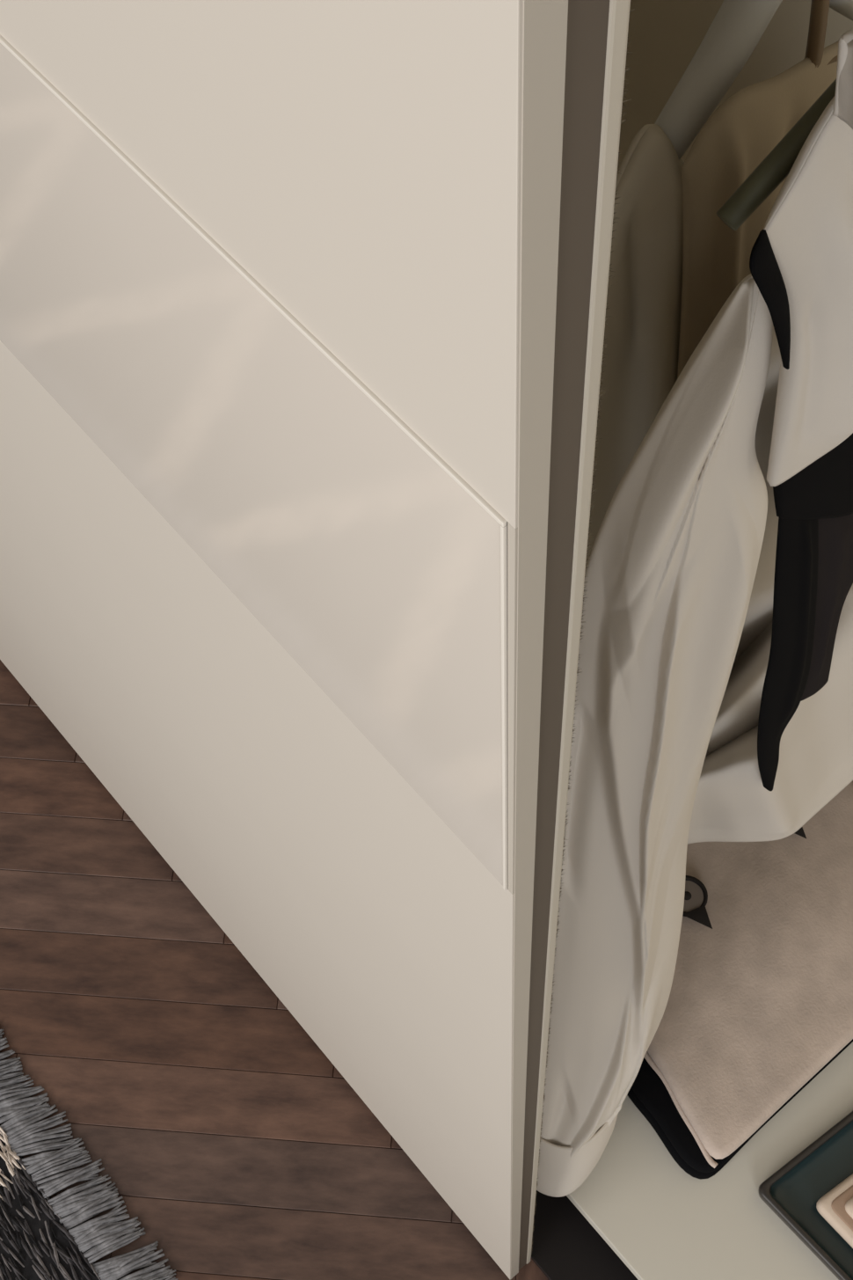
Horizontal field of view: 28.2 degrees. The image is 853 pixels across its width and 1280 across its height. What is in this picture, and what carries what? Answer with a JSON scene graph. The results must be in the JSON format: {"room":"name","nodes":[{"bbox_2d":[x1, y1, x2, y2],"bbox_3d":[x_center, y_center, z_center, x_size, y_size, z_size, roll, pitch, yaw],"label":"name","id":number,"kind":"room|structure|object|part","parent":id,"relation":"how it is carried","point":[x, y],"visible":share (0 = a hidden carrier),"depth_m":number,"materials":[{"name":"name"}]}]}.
{"room":"bedroom","nodes":[
{"label":"bedroom","id":0,"kind":"room"},
{"bbox_2d":[0,659,548,1279],"bbox_3d":[-1.050,1.071,1.583,4.100,0.060,5.200,-37,67,-16],"label":"floor","id":1,"kind":"structure","parent":0,"point":[237,1145],"depth_m":1.83,"materials":[{"name":"brown wood"}]},
{"bbox_2d":[0,1029,178,1279],"bbox_3d":[-1.101,0.446,1.873,1.018,0.014,2.438,-36,66,-15],"label":"rug","id":2,"kind":"object","parent":1,"relation":"on","point":[39,1239],"visible":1,"depth_m":1.76,"materials":[{"name":"fabric"}]},
{"bbox_2d":[0,0,852,1279],"bbox_3d":[0.247,-0.074,0.881,0.639,2.140,2.510,-37,67,-16],"label":"wardrobe","id":3,"kind":"object","parent":1,"relation":"on","point":[303,303],"visible":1,"depth_m":0.61,"materials":[{"name":"beige plastic"}]},
{"bbox_3d":[-0.376,-0.438,0.675,0.002,0.002,1.232,-37,67,-16],"label":"glass trim","id":4,"kind":"part","parent":3,"relation":"part of","materials":[{"name":"beige"}]},
{"bbox_3d":[-0.334,-0.041,1.431,0.011,1.148,1.235,-37,67,-16],"label":"panel","id":5,"kind":"part","parent":3,"relation":"part of","materials":[{"name":"beige paint"}]},
{"bbox_3d":[-0.385,-0.595,0.385,0.011,0.658,1.235,-37,67,-16],"label":"panel","id":6,"kind":"part","parent":3,"relation":"part of","materials":[{"name":"beige paint"}]},
{"bbox_3d":[0.026,0.035,0.564,0.002,0.278,0.002,-37,67,-16],"label":"glass trim","id":7,"kind":"part","parent":3,"relation":"part of","materials":[{"name":"beige"}]},
{"bbox_2d":[536,274,852,1197],"bbox_3d":[0.216,0.045,1.238,0.170,1.138,0.544,36,69,19],"label":"shirt","id":8,"kind":"object","parent":3,"relation":"hanging from","point":[675,643],"visible":0.83,"depth_m":1.12,"materials":[{"name":"beige fabric"}]},
{"bbox_2d":[757,432,852,791],"bbox_3d":[0.243,-0.005,1.081,0.169,0.555,0.016,-41,68,-17],"label":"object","id":9,"kind":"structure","parent":8,"relation":"attached to","point":[814,580],"depth_m":1.00,"materials":[{"name":"black fabric"}]},
{"bbox_3d":[0.337,0.382,1.758,0.540,0.022,2.424,-37,67,-16],"label":"panel","id":10,"kind":"part","parent":3,"relation":"part of","materials":[{"name":"beige plastic"}]},
{"bbox_3d":[0.503,-0.246,0.949,0.008,2.120,2.460,-37,67,-16],"label":"panel","id":11,"kind":"part","parent":3,"relation":"part of","materials":[{"name":"beige wood"}]},
{"bbox_2d":[627,1038,852,1179],"bbox_3d":[0.319,0.319,1.761,0.389,0.031,0.300,-37,67,-16],"label":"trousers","id":12,"kind":"object","parent":3,"relation":"on","point":[648,1093],"visible":0.14,"depth_m":1.67,"materials":[{"name":"black fabric"}]},
{"bbox_2d":[643,781,852,1168],"bbox_3d":[0.335,0.294,1.734,0.393,0.038,0.288,-37,67,-16],"label":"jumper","id":13,"kind":"object","parent":12,"relation":"on","point":[760,1001],"visible":0.53,"depth_m":1.70,"materials":[{"name":"beige fabric"}]},
{"bbox_2d":[654,0,852,160],"bbox_3d":[0.171,-0.382,0.731,0.182,0.395,0.025,-37,67,-16],"label":"clothes hanger","id":14,"kind":"object","parent":3,"relation":"hanging from","point":[738,26],"visible":0.92,"depth_m":0.84,"materials":[{"name":"grey plastic"}]},
{"bbox_2d":[585,124,683,567],"bbox_3d":[0.159,-0.169,1.175,0.070,0.664,0.259,26,66,15],"label":"shirt","id":15,"kind":"object","parent":14,"relation":"hanging from","point":[642,330],"visible":0.33,"depth_m":0.95,"materials":[{"name":"beige fabric"}]},
{"bbox_2d":[716,79,836,230],"bbox_3d":[0.222,-0.292,0.579,0.307,0.216,0.012,-37,67,-16],"label":"clothes hanger","id":16,"kind":"object","parent":3,"relation":"hanging from","point":[778,164],"visible":0.73,"depth_m":0.62,"materials":[{"name":"green plastic"}]},
{"bbox_2d":[749,29,852,486],"bbox_3d":[0.173,-0.154,0.675,0.166,0.275,0.037,-37,67,-16],"label":"shirt","id":17,"kind":"object","parent":3,"relation":"in","point":[801,259],"visible":1,"depth_m":0.65,"materials":[{"name":"beige fabric"}]},
{"bbox_2d":[759,1111,852,1279],"bbox_3d":[0.504,0.538,1.644,0.275,0.019,0.250,-37,67,-16],"label":"tray","id":18,"kind":"object","parent":3,"relation":"on","point":[793,1192],"visible":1,"depth_m":1.66,"materials":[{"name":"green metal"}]},
{"bbox_2d":[816,1173,852,1248],"bbox_3d":[0.487,0.551,1.628,0.161,0.028,0.165,-37,67,-16],"label":"box","id":19,"kind":"object","parent":18,"relation":"in","point":[836,1206],"visible":1,"depth_m":1.63,"materials":[{"name":"beige cardboard"}]},
{"bbox_2d":[804,0,837,67],"bbox_3d":[0.178,-0.355,0.695,0.124,0.367,0.009,-37,67,-16],"label":"clothes hanger","id":20,"kind":"object","parent":3,"relation":"hanging from","point":[819,15],"visible":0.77,"depth_m":0.82,"materials":[{"name":"brown wood"}]},
{"bbox_2d":[677,40,839,378],"bbox_3d":[0.240,-0.232,1.069,0.049,0.492,0.319,40,71,21],"label":"shirt","id":21,"kind":"object","parent":20,"relation":"hanging from","point":[744,129],"visible":0.3,"depth_m":0.84,"materials":[{"name":"beige fabric"}]},
{"bbox_3d":[0.189,-0.278,0.848,0.112,0.024,0.009,-37,67,-16],"label":"arm","id":22,"kind":"part","parent":20,"relation":"part of","materials":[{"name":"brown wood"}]}
]}

